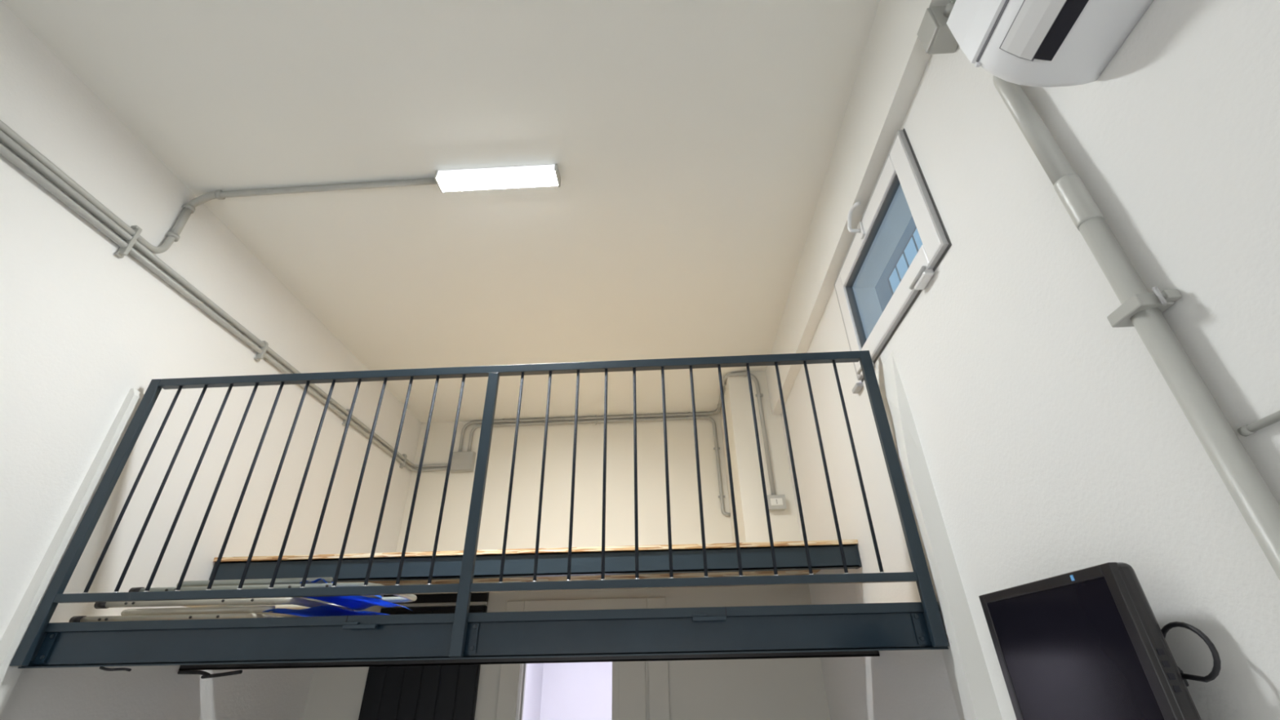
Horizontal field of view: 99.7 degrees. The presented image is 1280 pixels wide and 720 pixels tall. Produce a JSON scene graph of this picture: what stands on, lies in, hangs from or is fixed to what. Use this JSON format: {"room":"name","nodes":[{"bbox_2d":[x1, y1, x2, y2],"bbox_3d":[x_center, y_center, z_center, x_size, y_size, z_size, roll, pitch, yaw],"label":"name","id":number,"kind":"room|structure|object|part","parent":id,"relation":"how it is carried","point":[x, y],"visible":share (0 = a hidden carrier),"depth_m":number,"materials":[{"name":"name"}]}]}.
{"room":"loft studio room","nodes":[
{"label":"loft studio room","id":0,"kind":"room"},
{"bbox_2d":[0,0,422,719],"bbox_3d":[-2.314,0.725,1.685,0.200,3.726,9.000,-2,-30,2],"label":"wall","id":1,"kind":"structure","parent":0,"point":[83,326],"depth_m":2.39,"materials":[{"name":"paint"}]},
{"bbox_2d":[0,388,144,715],"bbox_3d":[-2.152,1.314,1.697,0.075,2.715,0.080,-2,-30,2],"label":"trim","id":2,"kind":"structure","parent":1,"relation":"attached to","point":[28,605],"depth_m":2.01,"materials":[{"name":"white paint"}]},
{"bbox_2d":[114,225,142,257],"bbox_3d":[-2.221,-0.515,2.350,0.036,0.165,0.028,-2,-30,2],"label":"clip","id":3,"kind":"object","parent":1,"relation":"attached to","point":[121,252],"visible":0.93,"depth_m":2.34,"materials":[{"name":"grey plastic"}]},
{"bbox_2d":[0,120,436,253],"bbox_3d":[-1.723,-1.772,0.700,1.259,0.438,4.408,-2,-30,2],"label":"conduit","id":4,"kind":"object","parent":1,"relation":"attached to","point":[188,208],"visible":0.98,"depth_m":2.62,"materials":[{"name":"grey plastic"}]},
{"bbox_2d":[0,143,447,471],"bbox_3d":[-2.078,-0.807,1.801,0.375,0.059,7.244,-2,-30,2],"label":"conduit","id":5,"kind":"object","parent":1,"relation":"attached to","point":[6,153],"visible":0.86,"depth_m":2.48,"materials":[{"name":"grey plastic"}]},
{"bbox_2d":[0,129,448,467],"bbox_3d":[-2.079,-0.840,1.821,0.375,0.051,7.244,-2,-30,2],"label":"conduit","id":6,"kind":"object","parent":1,"relation":"attached to","point":[5,139],"visible":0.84,"depth_m":2.49,"materials":[{"name":"grey plastic"}]},
{"bbox_2d":[253,341,268,361],"bbox_3d":[-2.175,-0.052,3.109,0.036,0.122,0.028,-2,-30,2],"label":"clip","id":7,"kind":"object","parent":1,"relation":"attached to","point":[259,356],"visible":0.73,"depth_m":3.09,"materials":[{"name":"grey plastic"}]},
{"bbox_2d":[342,408,350,426],"bbox_3d":[-2.127,0.417,3.928,0.036,0.123,0.028,-2,-30,2],"label":"clip","id":8,"kind":"object","parent":1,"relation":"attached to","point":[344,423],"visible":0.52,"depth_m":3.90,"materials":[{"name":"grey plastic"}]},
{"bbox_2d":[399,453,406,468],"bbox_3d":[-2.079,0.890,4.750,0.036,0.125,0.028,-2,-30,2],"label":"clip","id":9,"kind":"object","parent":1,"relation":"attached to","point":[402,466],"visible":0.82,"depth_m":4.74,"materials":[{"name":"grey plastic"}]},
{"bbox_2d":[17,601,948,668],"bbox_3d":[-0.581,0.954,1.867,3.228,0.140,0.098,-2,-30,2],"label":"steel beam","id":10,"kind":"structure","parent":1,"relation":"attached to","point":[889,626],"depth_m":1.85,"materials":[{"name":"metal"}]},
{"bbox_2d":[99,666,131,671],"bbox_3d":[-1.818,1.072,1.875,0.112,0.018,0.017,-2,-30,2],"label":"strap","id":11,"kind":"object","parent":10,"relation":"attached to","point":[104,668],"visible":0.99,"depth_m":1.87,"materials":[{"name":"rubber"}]},
{"bbox_2d":[178,650,879,670],"bbox_3d":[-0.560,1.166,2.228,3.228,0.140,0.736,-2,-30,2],"label":"curtain rod","id":12,"kind":"object","parent":10,"relation":"attached to","point":[863,653],"visible":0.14,"depth_m":2.47,"materials":[{"name":"black metal"}]},
{"bbox_2d":[177,670,242,679],"bbox_3d":[-1.995,1.457,2.505,0.301,0.036,0.020,-2,-30,2],"label":"strap","id":13,"kind":"object","parent":12,"relation":"hanging from","point":[205,674],"visible":1,"depth_m":2.50,"materials":[{"name":"rubber"}]},
{"bbox_2d":[69,605,389,622],"bbox_3d":[-1.560,1.072,2.231,1.115,0.054,0.531,-2,-30,2],"label":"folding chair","id":14,"kind":"object","parent":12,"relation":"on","point":[243,611],"visible":0.45,"depth_m":2.04,"materials":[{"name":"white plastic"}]},
{"bbox_3d":[-1.751,1.090,2.232,0.676,0.025,0.525,-2,-30,2],"label":"leg frame","id":15,"kind":"part","parent":14,"relation":"part of","materials":[{"name":"silver metal"}]},
{"bbox_3d":[-1.689,1.064,2.244,0.626,0.024,0.464,-2,-30,2],"label":"frame","id":16,"kind":"part","parent":14,"relation":"part of","materials":[{"name":"white metal"}]},
{"bbox_2d":[93,595,412,617],"bbox_3d":[-1.540,1.021,2.248,0.998,0.054,0.531,-2,-30,2],"label":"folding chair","id":17,"kind":"object","parent":14,"relation":"on","point":[345,602],"visible":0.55,"depth_m":2.06,"materials":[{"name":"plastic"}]},
{"bbox_3d":[-1.598,1.010,2.258,0.651,0.024,0.464,-2,-30,2],"label":"frame","id":18,"kind":"part","parent":17,"relation":"part of","materials":[{"name":"white metal"}]},
{"bbox_2d":[128,577,417,605],"bbox_3d":[-1.500,0.992,2.304,0.976,0.054,0.471,-2,-30,2],"label":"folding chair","id":19,"kind":"object","parent":17,"relation":"on","point":[315,582],"visible":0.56,"depth_m":2.13,"materials":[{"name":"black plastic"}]},
{"bbox_3d":[-1.542,0.981,2.313,0.661,0.024,0.404,-2,-30,2],"label":"frame","id":20,"kind":"part","parent":19,"relation":"part of","materials":[{"name":"white metal"}]},
{"bbox_2d":[208,544,862,582],"bbox_3d":[-0.549,1.026,2.697,3.228,0.102,0.071,-2,-30,2],"label":"steel beam","id":21,"kind":"structure","parent":1,"relation":"attached to","point":[822,557],"depth_m":2.66,"materials":[{"name":"metal"}]},
{"bbox_3d":[-2.154,1.090,2.754,0.010,0.102,0.071,-2,-30,2],"label":"plate","id":22,"kind":"part","parent":21,"relation":"part of","materials":[{"name":"paint"}]},
{"bbox_3d":[1.057,0.961,2.639,0.010,0.102,0.071,-2,-30,2],"label":"plate","id":23,"kind":"part","parent":21,"relation":"part of","materials":[{"name":"paint"}]},
{"bbox_2d":[1,0,879,422],"bbox_3d":[-0.668,-1.373,2.040,3.630,0.200,7.670,-2,-30,2],"label":"ceiling","id":24,"kind":"structure","parent":0,"point":[691,143],"depth_m":2.53,"materials":[{"name":"paint"}]},
{"bbox_2d":[434,164,560,192],"bbox_3d":[-0.689,-0.883,2.629,0.594,0.052,0.098,-2,-30,2],"label":"ceiling lamp","id":25,"kind":"object","parent":24,"relation":"attached to","point":[537,175],"visible":1,"depth_m":2.60,"materials":[{"name":"white plastic"}]},
{"bbox_2d":[436,164,555,176],"bbox_3d":[-0.691,-0.909,2.589,0.568,0.040,0.001,-2,-30,2],"label":"diffuser","id":26,"kind":"object","parent":25,"relation":"attached to","point":[537,169],"depth_m":2.59,"materials":[{"name":"white plastic"}]},
{"bbox_2d":[436,170,557,191],"bbox_3d":[-0.689,-0.866,2.619,0.568,0.001,0.090,-2,-30,2],"label":"diffuser","id":27,"kind":"object","parent":25,"relation":"attached to","point":[488,180],"depth_m":2.61,"materials":[{"name":"white plastic"}]},
{"bbox_2d":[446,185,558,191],"bbox_3d":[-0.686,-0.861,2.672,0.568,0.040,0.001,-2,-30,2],"label":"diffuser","id":28,"kind":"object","parent":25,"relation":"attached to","point":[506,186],"depth_m":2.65,"materials":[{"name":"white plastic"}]},
{"bbox_2d":[522,662,543,719],"bbox_3d":[-1.034,3.027,4.092,0.100,2.137,2.000,-2,-30,2],"label":"wall","id":29,"kind":"structure","parent":0,"point":[533,687],"depth_m":4.85,"materials":[{"name":"white paint"}]},
{"bbox_2d":[213,539,857,585],"bbox_3d":[-0.504,1.427,3.506,3.228,0.019,1.904,-2,-30,2],"label":"floor","id":30,"kind":"structure","parent":0,"point":[811,543],"depth_m":2.72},
{"bbox_2d":[395,412,733,552],"bbox_3d":[-0.463,1.270,4.816,3.230,1.571,0.200,-2,-30,2],"label":"wall","id":31,"kind":"structure","parent":0,"point":[686,528],"depth_m":4.79,"materials":[{"name":"white paint"}]},
{"bbox_2d":[449,451,475,472],"bbox_3d":[-1.617,0.927,4.928,0.205,0.180,0.068,-2,-30,2],"label":"junction box","id":32,"kind":"object","parent":31,"relation":"attached to","point":[461,461],"visible":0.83,"depth_m":4.90,"materials":[{"name":"grey plastic"}]},
{"bbox_2d":[466,416,730,516],"bbox_3d":[-0.416,0.963,4.853,2.357,0.947,0.038,-2,-30,2],"label":"conduit","id":33,"kind":"object","parent":31,"relation":"attached to","point":[595,421],"visible":1,"depth_m":5.04,"materials":[{"name":"grey plastic"}]},
{"bbox_2d":[457,371,775,494],"bbox_3d":[-0.349,0.771,4.514,2.699,1.035,0.808,-2,-30,2],"label":"conduit","id":34,"kind":"object","parent":31,"relation":"attached to","point":[758,395],"visible":0.94,"depth_m":5.03,"materials":[{"name":"grey plastic"}]},
{"bbox_2d":[302,584,830,719],"bbox_3d":[-0.474,2.474,3.164,3.230,2.137,0.100,-2,-30,2],"label":"wall partition","id":35,"kind":"structure","parent":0,"point":[784,688],"depth_m":3.36,"materials":[{"name":"white paint"}]},
{"bbox_2d":[358,592,488,719],"bbox_3d":[-1.362,2.476,3.131,0.711,2.130,0.045,-2,-30,2],"label":"door","id":36,"kind":"structure","parent":35,"relation":"in","point":[424,692],"depth_m":3.37,"materials":[{"name":"black laminate"}]},
{"bbox_2d":[495,597,670,719],"bbox_3d":[-0.340,2.503,3.127,1.058,2.045,0.120,-2,-30,2],"label":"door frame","id":37,"kind":"structure","parent":35,"relation":"in","point":[640,689],"depth_m":3.36,"materials":[{"name":"white paint"}]},
{"bbox_3d":[-0.040,2.524,3.060,0.170,1.690,0.008,-2,-30,2],"label":"panel","id":38,"kind":"part","parent":37,"relation":"part of","materials":[{"name":"white paint"}]},
{"bbox_2d":[539,662,612,719],"bbox_3d":[-0.394,3.222,4.560,3.230,2.250,1.330,-2,-30,2],"label":"wall","id":39,"kind":"structure","parent":0,"point":[583,691],"depth_m":5.15,"materials":[{"name":"white paint"}]},
{"bbox_2d":[781,0,1279,719],"bbox_3d":[1.111,0.587,1.563,0.200,3.726,9.000,-2,-30,2],"label":"wall","id":40,"kind":"structure","parent":0,"point":[1054,442],"depth_m":1.18,"materials":[{"name":"paint"}]},
{"bbox_2d":[720,371,801,542],"bbox_3d":[0.935,0.969,4.347,0.380,1.571,0.770,-2,-30,2],"label":"wall","id":41,"kind":"structure","parent":40,"relation":"attached to","point":[751,516],"depth_m":4.05,"materials":[{"name":"white paint"}]},
{"bbox_2d":[767,494,786,511],"bbox_3d":[0.966,1.014,3.835,0.130,0.103,0.062,-2,-30,2],"label":"light switch","id":42,"kind":"object","parent":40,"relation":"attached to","point":[775,502],"visible":0.82,"depth_m":3.81,"materials":[{"name":"grey plastic"}]},
{"bbox_2d":[765,0,951,414],"bbox_3d":[0.915,-1.184,1.836,0.068,0.386,7.270,-2,-30,2],"label":"ceiling beam","id":43,"kind":"structure","parent":40,"relation":"attached to","point":[894,62],"depth_m":2.30,"materials":[{"name":"white paint"}]},
{"bbox_2d":[916,0,958,54],"bbox_3d":[0.904,-1.000,1.609,0.087,0.110,0.118,-2,-30,2],"label":"junction box","id":44,"kind":"object","parent":40,"relation":"attached to","point":[935,37],"visible":0.75,"depth_m":1.60,"materials":[{"name":"grey plastic"}]},
{"bbox_3d":[0.865,-0.990,1.625,0.007,0.104,0.079,-2,-30,2],"label":"box lid","id":45,"kind":"part","parent":44,"relation":"part of","materials":[{"name":"grey plastic"}]},
{"bbox_2d":[875,351,1002,719],"bbox_3d":[0.986,1.198,1.587,0.100,2.700,0.275,-2,-30,2],"label":"trim","id":46,"kind":"structure","parent":40,"relation":"attached to","point":[973,692],"depth_m":1.78,"materials":[{"name":"white paint"}]},
{"bbox_2d":[946,0,1153,87],"bbox_3d":[0.809,-0.899,0.842,0.230,0.296,0.830,-2,-30,2],"label":"air conditioner","id":47,"kind":"object","parent":40,"relation":"attached to","point":[1042,43],"visible":1,"depth_m":1.07,"materials":[{"name":"plastic"}]},
{"bbox_3d":[0.708,-0.934,0.867,0.030,0.189,0.826,-2,-30,2],"label":"panel","id":48,"kind":"part","parent":47,"relation":"part of","materials":[{"name":"plastic"}]},
{"bbox_2d":[978,562,1201,719],"bbox_3d":[0.939,0.637,1.129,0.114,0.328,0.496,-2,-30,2],"label":"wall monitor","id":49,"kind":"object","parent":40,"relation":"attached to","point":[1089,643],"visible":1,"depth_m":1.06,"materials":[{"name":"black plastic"}]},
{"bbox_2d":[1160,621,1220,686],"bbox_3d":[0.930,0.503,0.925,0.027,0.098,0.110,-2,-30,2],"label":"cable","id":50,"kind":"object","parent":49,"relation":"attached to","point":[1215,670],"visible":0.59,"depth_m":0.90,"materials":[{"name":"rubber"}]},
{"bbox_2d":[992,75,1279,580],"bbox_3d":[0.940,0.485,0.609,0.063,2.906,0.177,-2,-30,2],"label":"drain pipe","id":51,"kind":"object","parent":40,"relation":"attached to","point":[1140,308],"visible":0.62,"depth_m":0.96,"materials":[{"name":"grey plastic"}]},
{"bbox_2d":[1237,410,1279,436],"bbox_3d":[0.909,-0.365,0.070,0.015,0.051,1.846,-2,-30,2],"label":"cable conduit","id":52,"kind":"object","parent":40,"relation":"attached to","point":[1246,430],"visible":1,"depth_m":0.83,"materials":[{"name":"grey plastic"}]},
{"label":"outside","id":53,"kind":"structure","parent":0,"visible":0},
{"bbox_2d":[875,216,923,311],"bbox_3d":[3.310,-0.246,6.033,0.400,9.600,8.500,-2,-30,2],"label":"neighbouring building","id":54,"kind":"structure","parent":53,"point":[909,243],"depth_m":6.66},
{"bbox_3d":[3.186,-0.966,6.739,0.011,0.300,0.220,-2,-30,2],"label":"pane","id":55,"kind":"part","parent":54,"relation":"part of","materials":[{"name":"blue glass"}]},
{"bbox_3d":[3.173,-1.097,6.514,0.011,0.300,0.220,-2,-30,2],"label":"pane","id":56,"kind":"part","parent":54,"relation":"part of","materials":[{"name":"blue glass"}]},
{"bbox_3d":[3.159,-1.233,6.282,0.011,0.300,0.240,-2,-30,2],"label":"pane","id":57,"kind":"part","parent":54,"relation":"part of","materials":[{"name":"blue glass"}]},
{"bbox_3d":[3.146,-1.364,6.057,0.011,0.300,0.200,-2,-30,2],"label":"pane","id":58,"kind":"part","parent":54,"relation":"part of","materials":[{"name":"blue glass"}]}
]}

